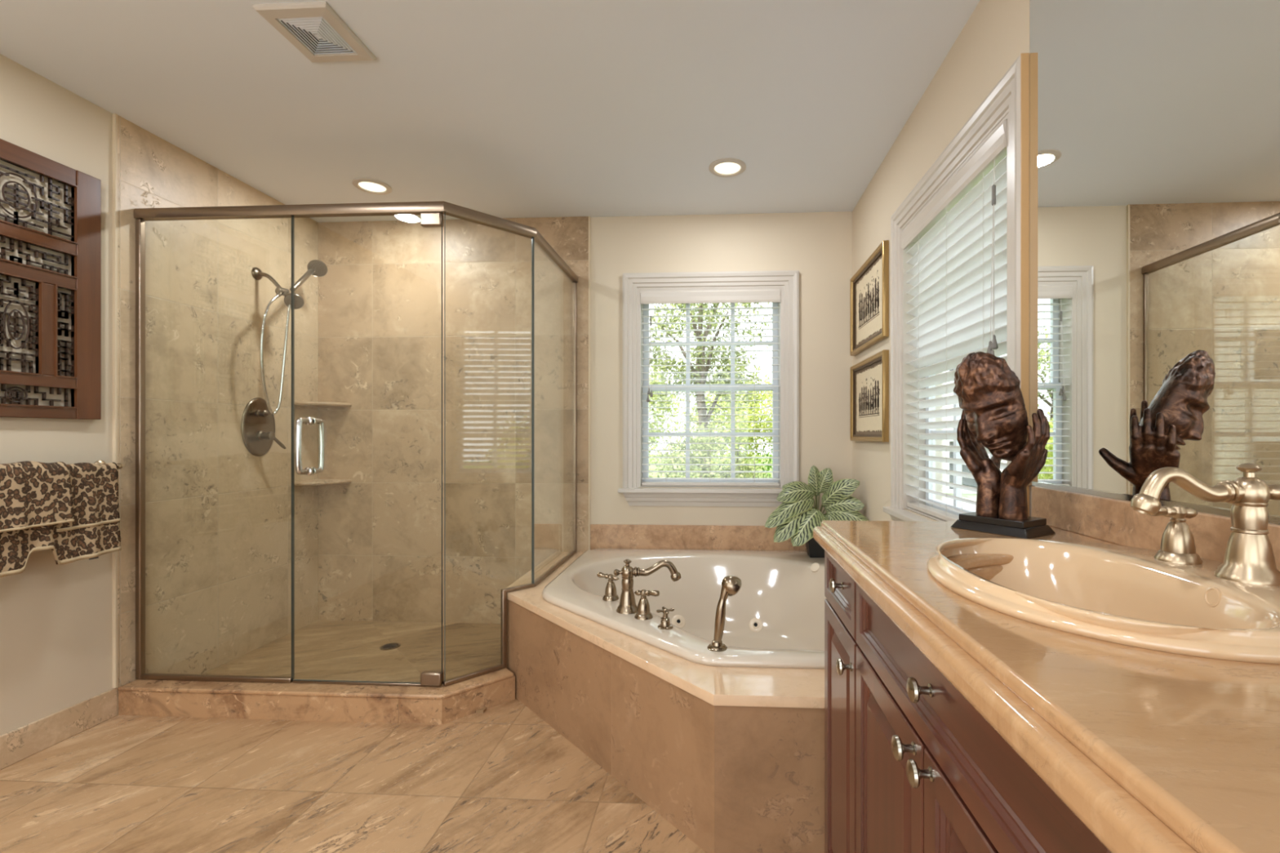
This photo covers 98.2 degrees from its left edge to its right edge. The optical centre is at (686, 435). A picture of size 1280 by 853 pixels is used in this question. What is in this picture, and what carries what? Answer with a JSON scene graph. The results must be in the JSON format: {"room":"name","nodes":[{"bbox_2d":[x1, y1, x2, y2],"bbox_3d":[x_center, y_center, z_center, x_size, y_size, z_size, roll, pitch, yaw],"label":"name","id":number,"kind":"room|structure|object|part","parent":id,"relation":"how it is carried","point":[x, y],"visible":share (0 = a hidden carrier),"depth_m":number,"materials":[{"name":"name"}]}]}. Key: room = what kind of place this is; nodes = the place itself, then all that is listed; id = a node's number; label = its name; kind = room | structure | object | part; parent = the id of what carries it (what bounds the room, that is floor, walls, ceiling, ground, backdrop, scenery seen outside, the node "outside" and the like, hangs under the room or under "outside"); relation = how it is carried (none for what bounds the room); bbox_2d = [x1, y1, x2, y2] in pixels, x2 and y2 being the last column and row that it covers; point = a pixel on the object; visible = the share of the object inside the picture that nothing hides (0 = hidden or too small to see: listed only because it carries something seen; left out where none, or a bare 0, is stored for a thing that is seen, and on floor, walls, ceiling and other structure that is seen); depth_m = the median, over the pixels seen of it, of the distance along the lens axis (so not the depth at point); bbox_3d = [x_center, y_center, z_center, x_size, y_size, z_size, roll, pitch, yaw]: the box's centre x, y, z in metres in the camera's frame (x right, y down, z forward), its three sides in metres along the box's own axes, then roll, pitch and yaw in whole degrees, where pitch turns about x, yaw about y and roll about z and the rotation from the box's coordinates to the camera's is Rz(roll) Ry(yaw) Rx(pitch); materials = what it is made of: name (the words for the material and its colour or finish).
{"room":"bathroom","nodes":[
{"label":"bathroom","id":0,"kind":"room"},
{"bbox_2d":[0,53,112,735],"bbox_3d":[-2.584,-0.026,0.633,0.160,2.653,5.783,0,0,3],"label":"wall","id":1,"kind":"structure","parent":0,"point":[56,620],"depth_m":2.11,"materials":[{"name":"beige paint"}]},
{"bbox_2d":[0,138,101,419],"bbox_3d":[-2.414,-0.555,1.993,0.028,0.978,0.527,0,0,3],"label":"carved wall panel","id":2,"kind":"object","parent":1,"relation":"attached to","point":[84,248],"visible":1,"depth_m":2.10,"materials":[{"name":"brown wood"}]},
{"bbox_2d":[0,687,117,769],"bbox_3d":[-2.531,1.121,0.037,0.012,0.118,4.599,0,0,3],"label":"baseboard","id":3,"kind":"structure","parent":1,"relation":"attached to","point":[17,744],"depth_m":2.11,"materials":[{"name":"stone"}]},
{"bbox_2d":[93,460,123,469],"bbox_3d":[-2.385,0.125,1.914,0.098,0.048,0.762,0,0,3],"label":"towel bar","id":4,"kind":"object","parent":1,"relation":"attached to","point":[99,462],"visible":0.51,"depth_m":2.27,"materials":[{"name":"silver metal"}]},
{"bbox_2d":[0,462,121,577],"bbox_3d":[-2.333,0.290,1.937,0.063,0.376,0.623,0,0,3],"label":"bath towel","id":5,"kind":"object","parent":4,"relation":"hanging from","point":[94,532],"visible":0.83,"depth_m":2.11,"materials":[{"name":"brown fabric"}]},
{"bbox_2d":[0,461,74,532],"bbox_3d":[-2.340,0.210,1.834,0.085,0.242,0.472,0,0,3],"label":"hand towel","id":6,"kind":"object","parent":5,"relation":"on","point":[33,494],"visible":1,"depth_m":1.96,"materials":[{"name":"fabric"}]},
{"bbox_2d":[112,113,117,688],"bbox_3d":[-2.405,-0.146,2.325,0.014,2.413,0.008,0,0,3],"label":"trim","id":7,"kind":"structure","parent":1,"relation":"attached to","point":[114,115],"depth_m":2.32,"materials":[{"name":"beige"}]},
{"bbox_2d":[116,115,318,715],"bbox_3d":[-2.373,-0.086,2.923,0.012,2.533,1.188,0,0,3],"label":"tiling","id":8,"kind":"structure","parent":1,"relation":"attached to","point":[218,513],"depth_m":2.76,"materials":[{"name":"tile"}]},
{"bbox_2d":[240,397,285,456],"bbox_3d":[-2.310,-0.048,3.045,0.102,0.324,0.224,0,0,3],"label":"shower valve","id":9,"kind":"object","parent":8,"relation":"attached to","point":[258,424],"visible":0.98,"depth_m":3.03,"materials":[{"name":"silver metal"}]},
{"bbox_3d":[-2.325,-0.122,3.036,0.056,0.040,0.040,0,0,3],"label":"diverter knob","id":10,"kind":"part","parent":9,"relation":"part of","materials":[{"name":"silver metal"}]},
{"bbox_3d":[-2.304,0.024,3.068,0.094,0.104,0.102,0,0,3],"label":"lever","id":11,"kind":"part","parent":9,"relation":"part of","materials":[{"name":"silver metal"}]},
{"bbox_2d":[251,259,327,414],"bbox_3d":[-2.199,-0.569,3.100,0.214,0.909,0.362,0,0,38],"label":"shower head","id":12,"kind":"object","parent":8,"relation":"attached to","point":[316,268],"visible":0.91,"depth_m":3.04},
{"bbox_3d":[-2.286,-0.849,3.031,0.135,0.102,0.022,0,0,3],"label":"arm","id":13,"kind":"part","parent":12,"relation":"part of","materials":[{"name":"silver metal"}]},
{"bbox_2d":[0,620,706,852],"bbox_3d":[-0.831,1.235,0.537,3.353,0.130,5.783,0,0,3],"label":"floor","id":14,"kind":"structure","parent":0,"point":[501,779],"depth_m":1.88,"materials":[{"name":"tile"}]},
{"bbox_2d":[117,667,515,724],"bbox_3d":[-1.580,1.120,2.446,1.622,0.120,0.326,0,0,3],"label":"shower curb","id":15,"kind":"object","parent":14,"relation":"on","point":[384,704],"visible":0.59,"depth_m":2.30,"materials":[{"name":"stone"}]},
{"bbox_2d":[133,200,577,686],"bbox_3d":[-1.346,0.035,2.584,2.005,2.050,0.789,0,0,-30],"label":"shower enclosure","id":16,"kind":"object","parent":15,"relation":"on","point":[431,213],"visible":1,"depth_m":2.39,"materials":[{"name":"clear glass"}]},
{"bbox_3d":[-2.036,0.049,2.392,0.684,2.014,0.010,0,0,3],"label":"glass panel","id":17,"kind":"part","parent":16,"relation":"part of","materials":[{"name":"grey"}]},
{"bbox_3d":[-1.613,0.044,2.369,0.035,0.250,0.159,0,0,3],"label":"handle","id":18,"kind":"part","parent":16,"relation":"part of","materials":[{"name":"silver metal"}]},
{"bbox_3d":[-1.346,-0.967,2.584,2.005,0.047,0.789,0,0,-30],"label":"header rail","id":19,"kind":"part","parent":16,"relation":"part of","materials":[{"name":"brown"}]},
{"bbox_3d":[-1.361,0.047,2.356,0.655,2.002,0.010,0,0,3],"label":"door","id":20,"kind":"part","parent":16,"relation":"part of","materials":[{"name":"clear glass"}]},
{"bbox_3d":[-0.879,0.049,2.484,0.408,2.014,0.010,0,0,-45],"label":"glass panel","id":21,"kind":"part","parent":16,"relation":"part of","materials":[{"name":"grey"}]},
{"bbox_3d":[-0.709,-0.123,3.019,0.010,1.670,0.775,0,0,3],"label":"glass panel","id":22,"kind":"part","parent":16,"relation":"part of","materials":[{"name":"grey"}]},
{"bbox_2d":[379,642,400,649],"bbox_3d":[-1.643,1.169,3.066,0.104,0.004,0.104,0,0,3],"label":"shower drain","id":23,"kind":"object","parent":14,"relation":"on","point":[391,646],"visible":1,"depth_m":3.06,"materials":[{"name":"silver metal"}]},
{"bbox_2d":[505,551,824,852],"bbox_3d":[0.045,0.950,2.461,1.809,0.461,1.845,0,0,3],"label":"tub surround","id":24,"kind":"object","parent":14,"relation":"on","point":[732,758],"visible":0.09,"depth_m":1.66,"materials":[{"name":"stone"}]},
{"bbox_2d":[542,548,826,669],"bbox_3d":[0.119,0.834,2.539,1.545,0.503,1.640,0,0,3],"label":"bathtub","id":25,"kind":"object","parent":24,"relation":"in","point":[775,619],"depth_m":2.97,"materials":[{"name":"white ceramic"}]},
{"bbox_3d":[-0.333,0.637,2.340,0.101,0.109,0.069,0,0,3],"label":"lever handle","id":26,"kind":"part","parent":25,"relation":"part of","materials":[{"name":"silver metal"}]},
{"bbox_3d":[-0.332,0.598,2.345,0.107,0.031,0.028,0,0,26],"label":"lever","id":27,"kind":"part","parent":25,"relation":"part of","materials":[{"name":"silver metal"}]},
{"bbox_3d":[-0.150,0.637,2.101,0.101,0.109,0.069,0,0,3],"label":"lever handle","id":28,"kind":"part","parent":25,"relation":"part of","materials":[{"name":"silver metal"}]},
{"bbox_3d":[-0.151,0.598,2.096,0.107,0.031,0.028,0,0,26],"label":"lever","id":29,"kind":"part","parent":25,"relation":"part of","materials":[{"name":"silver metal"}]},
{"bbox_2d":[613,559,680,613],"bbox_3d":[-0.156,0.589,2.197,0.266,0.204,0.089,0,0,-14],"label":"tub spout","id":30,"kind":"object","parent":25,"relation":"on","point":[627,605],"visible":1,"depth_m":2.17,"materials":[{"name":"silver metal"}]},
{"bbox_3d":[-0.268,0.538,2.173,0.038,0.028,0.027,0,0,3],"label":"knob","id":31,"kind":"part","parent":30,"relation":"part of","materials":[{"name":"silver metal"}]},
{"bbox_3d":[-0.117,0.537,2.192,0.194,0.085,0.042,0,0,-7],"label":"spout","id":32,"kind":"part","parent":30,"relation":"part of","materials":[{"name":"silver metal"}]},
{"bbox_2d":[656,606,674,629],"bbox_3d":[-0.076,0.655,1.992,0.056,0.071,0.056,0,0,21],"label":"valve","id":33,"kind":"object","parent":25,"relation":"on","point":[665,624],"visible":1,"depth_m":1.98,"materials":[{"name":"silver metal"}]},
{"bbox_3d":[-0.076,0.630,1.992,0.051,0.020,0.051,0,0,28],"label":"cross handle","id":34,"kind":"part","parent":33,"relation":"part of","materials":[{"name":"silver metal"}]},
{"bbox_2d":[706,575,741,651],"bbox_3d":[0.123,0.573,1.797,0.111,0.236,0.066,0,0,-10],"label":"shower","id":35,"kind":"object","parent":25,"relation":"on","point":[731,584],"visible":1,"depth_m":1.78,"materials":[{"name":"silver metal"}]},
{"bbox_2d":[764,465,868,557],"bbox_3d":[0.730,0.429,3.095,0.573,0.523,0.296,0,0,11],"label":"potted calathea","id":36,"kind":"object","parent":25,"relation":"on","point":[796,518],"visible":0.69,"depth_m":3.06,"materials":[{"name":"green plant"}]},
{"bbox_2d":[805,537,824,557],"bbox_3d":[0.748,0.620,3.169,0.128,0.142,0.128,0,0,3],"label":"pot","id":37,"kind":"object","parent":36,"relation":"attached to","point":[814,549],"depth_m":3.12,"materials":[{"name":"black"}]},
{"bbox_2d":[824,550,857,852],"bbox_3d":[0.603,0.726,1.298,0.570,0.909,0.410,0,0,3],"label":"vanity cabinet","id":38,"kind":"object","parent":14,"relation":"on","point":[840,589],"visible":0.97,"depth_m":1.25,"materials":[{"name":"brown wood"}]},
{"bbox_3d":[0.343,0.344,1.266,0.030,0.033,0.033,0,0,3],"label":"knob","id":39,"kind":"part","parent":38,"relation":"part of","materials":[{"name":"grey metal"}]},
{"bbox_3d":[0.355,0.344,1.265,0.018,0.137,0.309,0,0,3],"label":"drawer","id":40,"kind":"part","parent":38,"relation":"part of","materials":[{"name":"brown wood"}]},
{"bbox_3d":[0.324,0.475,1.136,0.030,0.033,0.033,0,0,3],"label":"knob","id":41,"kind":"part","parent":38,"relation":"part of","materials":[{"name":"grey metal"}]},
{"bbox_2d":[856,583,1111,852],"bbox_3d":[0.572,0.726,0.732,0.570,0.909,0.720,0,0,3],"label":"vanity cabinet","id":42,"kind":"object","parent":14,"relation":"on","point":[933,775],"visible":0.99,"depth_m":0.72,"materials":[{"name":"brown wood"}]},
{"bbox_3d":[0.337,0.747,0.923,0.018,0.656,0.355,0,0,3],"label":"door","id":43,"kind":"part","parent":42,"relation":"part of","materials":[{"name":"brown wood"}]},
{"bbox_3d":[0.304,0.438,0.775,0.030,0.033,0.033,0,0,3],"label":"knob","id":44,"kind":"part","parent":42,"relation":"part of","materials":[{"name":"grey metal"}]},
{"bbox_3d":[0.315,0.344,0.746,0.030,0.033,0.033,0,0,3],"label":"knob","id":45,"kind":"part","parent":42,"relation":"part of","materials":[{"name":"grey metal"}]},
{"bbox_3d":[0.301,0.436,0.713,0.030,0.033,0.033,0,0,3],"label":"knob","id":46,"kind":"part","parent":42,"relation":"part of","materials":[{"name":"grey metal"}]},
{"bbox_3d":[0.317,0.747,0.565,0.018,0.656,0.351,0,0,3],"label":"door","id":47,"kind":"part","parent":42,"relation":"part of","materials":[{"name":"brown wood"}]},
{"bbox_3d":[0.522,0.725,-0.189,0.569,0.909,1.120,0,0,3],"label":"vanity cabinet","id":48,"kind":"object","parent":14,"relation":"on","visible":0},
{"bbox_2d":[813,486,1279,852],"bbox_3d":[0.551,0.199,0.325,0.569,0.142,2.188,0,0,3],"label":"countertop","id":49,"kind":"structure","parent":48,"relation":"on","point":[1153,751],"depth_m":0.47,"materials":[{"name":"stone"}]},
{"bbox_2d":[951,351,1055,538],"bbox_3d":[0.715,0.015,1.259,0.199,0.402,0.182,0,0,-32],"label":"bronze sculpture","id":50,"kind":"object","parent":49,"relation":"on","point":[994,415],"visible":1,"depth_m":1.21,"materials":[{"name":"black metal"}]},
{"bbox_2d":[927,505,1279,663],"bbox_3d":[0.603,0.227,0.780,0.469,0.247,0.523,0,0,3],"label":"sink","id":51,"kind":"object","parent":49,"relation":"in","point":[1125,595],"depth_m":0.77,"materials":[{"name":"beige ceramic"}]},
{"bbox_3d":[0.741,0.116,0.843,0.086,0.025,0.022,0,0,-6],"label":"lever","id":52,"kind":"part","parent":51,"relation":"part of","materials":[{"name":"silver metal"}]},
{"bbox_3d":[0.743,0.147,0.840,0.079,0.087,0.056,0,0,-29],"label":"lever handle","id":53,"kind":"part","parent":51,"relation":"part of","materials":[{"name":"silver metal"}]},
{"bbox_2d":[1130,462,1279,586],"bbox_3d":[0.696,0.114,0.738,0.190,0.154,0.068,0,0,3],"label":"spout","id":54,"kind":"object","parent":51,"relation":"attached to","point":[1249,557],"visible":1,"depth_m":0.73,"materials":[{"name":"silver metal"}]},
{"bbox_3d":[0.668,0.074,0.740,0.135,0.065,0.032,0,0,3],"label":"spout","id":55,"kind":"part","parent":54,"relation":"part of","materials":[{"name":"silver metal"}]},
{"bbox_3d":[0.777,0.075,0.734,0.028,0.021,0.021,0,0,3],"label":"knob","id":56,"kind":"part","parent":54,"relation":"part of","materials":[{"name":"silver metal"}]},
{"bbox_2d":[0,0,980,222],"bbox_3d":[-0.831,-1.413,0.537,3.673,0.120,6.103,0,0,3],"label":"ceiling","id":57,"kind":"structure","parent":0,"point":[501,108],"depth_m":2.17,"materials":[{"name":"paint"}]},
{"bbox_2d":[252,1,376,62],"bbox_3d":[-1.236,-1.345,1.855,0.240,0.016,0.256,0,0,3],"label":"ceiling vent","id":58,"kind":"object","parent":57,"relation":"in","point":[314,28],"visible":1,"depth_m":1.83,"materials":[{"name":"white metal"}]},
{"bbox_2d":[351,177,391,194],"bbox_3d":[-1.701,-1.348,2.994,0.188,0.010,0.188,0,0,3],"label":"recessed light","id":59,"kind":"object","parent":57,"relation":"in","point":[366,184],"visible":1,"depth_m":2.98,"materials":[{"name":"beige paint"}]},
{"bbox_2d":[708,158,746,177],"bbox_3d":[0.207,-1.348,2.786,0.188,0.010,0.188,0,0,3],"label":"recessed light","id":60,"kind":"object","parent":57,"relation":"in","point":[723,167],"visible":1,"depth_m":2.78,"materials":[{"name":"beige paint"}]},
{"bbox_2d":[590,211,852,525],"bbox_3d":[-0.669,-0.026,3.505,3.673,2.653,0.160,0,0,3],"label":"wall","id":61,"kind":"structure","parent":0,"point":[818,245],"depth_m":3.37,"materials":[{"name":"beige paint"}]},
{"bbox_2d":[318,216,588,623],"bbox_3d":[-1.469,-0.086,3.462,1.735,2.533,0.012,0,0,3],"label":"tiling","id":62,"kind":"structure","parent":61,"relation":"attached to","point":[380,293],"depth_m":3.46,"materials":[{"name":"stone"}]},
{"bbox_2d":[294,479,351,485],"bbox_3d":[-2.231,0.287,3.386,0.222,0.024,0.222,0,0,3],"label":"corner shelf","id":63,"kind":"object","parent":62,"relation":"attached to","point":[315,482],"visible":0.95,"depth_m":3.35,"materials":[{"name":"stone"}]},
{"bbox_2d":[294,401,351,407],"bbox_3d":[-2.231,-0.193,3.386,0.222,0.024,0.222,0,0,3],"label":"corner shelf","id":64,"kind":"object","parent":62,"relation":"attached to","point":[316,404],"visible":0.94,"depth_m":3.36,"materials":[{"name":"stone"}]},
{"bbox_2d":[588,216,590,550],"bbox_3d":[-0.598,-0.324,3.414,0.009,2.058,0.014,0,0,3],"label":"trim","id":65,"kind":"structure","parent":61,"relation":"attached to","point":[588,216],"depth_m":3.41,"materials":[{"name":"beige"}]},
{"bbox_2d":[590,524,806,551],"bbox_3d":[0.203,0.632,3.370,1.597,0.171,0.014,0,0,3],"label":"tiling","id":66,"kind":"structure","parent":61,"relation":"attached to","point":[718,537],"depth_m":3.37,"materials":[{"name":"tile"}]},
{"bbox_2d":[617,270,799,506],"bbox_3d":[0.147,-0.282,3.429,1.117,1.426,0.222,0,0,3],"label":"window","id":67,"kind":"structure","parent":61,"relation":"in","point":[788,281],"depth_m":3.38,"materials":[{"name":"beige paint"}]},
{"bbox_3d":[0.147,0.328,3.429,1.117,0.036,0.222,0,0,3],"label":"sill","id":68,"kind":"part","parent":67,"relation":"part of","materials":[{"name":"beige paint"}]},
{"bbox_2d":[640,289,780,486],"bbox_3d":[0.146,-0.289,3.396,0.851,1.194,0.084,0,0,3],"label":"window blind","id":69,"kind":"object","parent":67,"relation":"attached to","point":[754,296],"visible":1,"depth_m":3.39,"materials":[{"name":"beige paint"}]},
{"bbox_3d":[-0.225,-0.530,3.387,0.021,0.570,0.013,0,0,-28],"label":"pull cord","id":70,"kind":"part","parent":69,"relation":"part of","materials":[{"name":"white fabric"}]},
{"bbox_3d":[-0.125,-0.274,3.425,0.002,1.132,0.056,0,0,3],"label":"ladder cord","id":71,"kind":"part","parent":69,"relation":"part of","materials":[{"name":"white fabric"}]},
{"bbox_3d":[0.146,0.298,3.410,0.845,0.020,0.048,0,0,3],"label":"rail","id":72,"kind":"part","parent":69,"relation":"part of","materials":[{"name":"beige paint"}]},
{"bbox_3d":[0.418,-0.274,3.395,0.002,1.132,0.056,0,0,3],"label":"ladder cord","id":73,"kind":"part","parent":69,"relation":"part of","materials":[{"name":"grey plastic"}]},
{"bbox_3d":[0.152,-0.585,3.512,0.853,0.603,0.028,0,0,3],"label":"sash","id":74,"kind":"part","parent":67,"relation":"part of","materials":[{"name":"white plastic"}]},
{"bbox_3d":[0.150,-0.009,3.482,0.853,0.629,0.028,0,0,3],"label":"sash","id":75,"kind":"part","parent":67,"relation":"part of","materials":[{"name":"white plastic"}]},
{"bbox_2d":[852,0,1034,521],"bbox_3d":[0.923,-0.026,0.442,0.160,2.653,5.783,0,0,3],"label":"wall","id":76,"kind":"structure","parent":0,"point":[996,33],"depth_m":2.19,"materials":[{"name":"beige paint"}]},
{"bbox_2d":[849,240,888,355],"bbox_3d":[0.965,-0.700,2.947,0.029,0.456,0.646,0,0,3],"label":"framed picture","id":77,"kind":"object","parent":76,"relation":"attached to","point":[869,286],"visible":1,"depth_m":2.90,"materials":[{"name":"brown"}]},
{"bbox_3d":[0.968,-0.700,2.947,0.015,0.409,0.599,0,0,3],"label":"frame","id":78,"kind":"part","parent":77,"relation":"part of","materials":[{"name":"brown metal"}]},
{"bbox_2d":[849,350,888,442],"bbox_3d":[0.965,-0.189,2.947,0.029,0.438,0.646,0,0,3],"label":"framed picture","id":79,"kind":"object","parent":76,"relation":"attached to","point":[869,377],"visible":1,"depth_m":2.90,"materials":[{"name":"brown"}]},
{"bbox_3d":[0.968,-0.189,2.947,0.015,0.391,0.599,0,0,3],"label":"frame","id":80,"kind":"part","parent":79,"relation":"part of","materials":[{"name":"brown"}]},
{"bbox_2d":[883,54,1031,521],"bbox_3d":[0.976,-0.282,1.973,0.222,1.426,1.073,0,0,3],"label":"window","id":81,"kind":"structure","parent":76,"relation":"in","point":[1002,103],"depth_m":2.25,"materials":[{"name":"beige paint"}]},
{"bbox_3d":[0.976,0.328,1.973,0.222,0.036,1.073,0,0,3],"label":"sill","id":82,"kind":"part","parent":81,"relation":"part of","materials":[{"name":"beige paint"}]},
{"bbox_2d":[901,120,1006,521],"bbox_3d":[0.943,-0.289,1.975,0.084,1.194,0.855,0,0,3],"label":"window blind","id":83,"kind":"object","parent":81,"relation":"attached to","point":[958,260],"visible":0.7,"depth_m":1.95,"materials":[{"name":"beige paint"}]},
{"bbox_3d":[0.957,0.298,1.974,0.048,0.020,0.849,0,0,3],"label":"rail","id":84,"kind":"part","parent":83,"relation":"part of","materials":[{"name":"beige paint"}]},
{"bbox_3d":[0.957,-0.274,1.974,0.056,1.132,0.002,0,0,3],"label":"ladder cord","id":85,"kind":"part","parent":83,"relation":"part of","materials":[{"name":"grey plastic"}]},
{"bbox_3d":[0.942,-0.274,1.701,0.056,1.132,0.002,0,0,3],"label":"ladder cord","id":86,"kind":"part","parent":83,"relation":"part of","materials":[{"name":"white fabric"}]},
{"bbox_3d":[0.898,-0.530,1.616,0.012,0.570,0.022,0,0,12],"label":"pull cord","id":87,"kind":"part","parent":83,"relation":"part of","materials":[{"name":"white fabric"}]},
{"bbox_3d":[1.029,-0.009,1.970,0.028,0.629,0.857,0,0,3],"label":"sash","id":88,"kind":"part","parent":81,"relation":"part of","materials":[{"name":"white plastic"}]},
{"bbox_2d":[1020,53,1029,516],"bbox_3d":[0.882,-0.393,1.440,0.020,1.206,0.002,0,0,3],"label":"trim","id":89,"kind":"structure","parent":76,"relation":"attached to","point":[1024,57],"depth_m":1.44,"materials":[{"name":"brown"}]},
{"bbox_2d":[1028,0,1279,524],"bbox_3d":[0.831,-0.611,0.327,0.012,1.477,2.224,0,0,3],"label":"wall mirror","id":90,"kind":"object","parent":76,"relation":"attached to","point":[1154,125],"visible":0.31,"depth_m":1.03,"materials":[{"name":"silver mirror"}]},
{"bbox_2d":[1031,486,1279,571],"bbox_3d":[0.826,0.173,0.309,0.019,0.090,2.188,0,0,3],"label":"backsplash","id":91,"kind":"structure","parent":76,"relation":"attached to","point":[1111,520],"depth_m":1.09,"materials":[{"name":"stone"}]},
{"label":"outside","id":92,"kind":"structure","parent":0,"visible":0},
{"bbox_2d":[648,454,772,478],"bbox_3d":[1.323,1.630,24.245,60.000,0.200,41.437,0,0,3],"label":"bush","id":93,"kind":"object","parent":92,"point":[653,468],"depth_m":26.74,"materials":[{"name":"green plant"}]},
{"bbox_2d":[648,363,682,463],"bbox_3d":[-1.826,-0.350,13.690,3.861,3.778,3.264,0,0,-43],"label":"tree","id":94,"kind":"object","parent":93,"relation":"on","point":[653,439],"visible":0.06,"depth_m":13.68,"materials":[{"name":"green plant"}]},
{"bbox_2d":[648,420,770,478],"bbox_3d":[0.131,0.639,7.544,1.999,1.624,2.049,0,0,3],"label":"tree","id":95,"kind":"object","parent":93,"relation":"on","point":[695,439],"visible":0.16,"depth_m":7.30,"materials":[{"name":"green plant"}]},
{"bbox_2d":[648,302,772,477],"bbox_3d":[0.274,-1.058,9.509,2.490,5.188,2.544,0,0,19],"label":"tree","id":96,"kind":"object","parent":93,"relation":"on","point":[702,312],"visible":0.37,"depth_m":9.41,"materials":[{"name":"green plant"}]},
{"bbox_2d":[670,362,772,476],"bbox_3d":[1.701,-0.325,16.928,4.359,3.728,4.353,0,0,-18],"label":"tree","id":97,"kind":"object","parent":93,"relation":"on","point":[766,396],"visible":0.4,"depth_m":16.09,"materials":[{"name":"green plant"}]},
{"bbox_2d":[750,447,772,478],"bbox_3d":[2.160,0.224,8.609,2.136,2.637,2.257,0,0,18],"label":"tree","id":98,"kind":"object","parent":93,"relation":"on","point":[768,467],"visible":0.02,"depth_m":8.20,"materials":[{"name":"green plant"}]},
{"bbox_2d":[942,354,1006,510],"bbox_3d":[7.894,-0.545,10.686,8.200,4.150,4.400,0,0,3],"label":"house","id":99,"kind":"structure","parent":93,"relation":"on","point":[971,495],"depth_m":8.96,"materials":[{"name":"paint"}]},
{"bbox_3d":[4.545,0.480,8.956,0.600,0.800,0.020,0,0,3],"label":"pane","id":100,"kind":"part","parent":99,"relation":"part of","materials":[{"name":"clear glass"}]}
]}

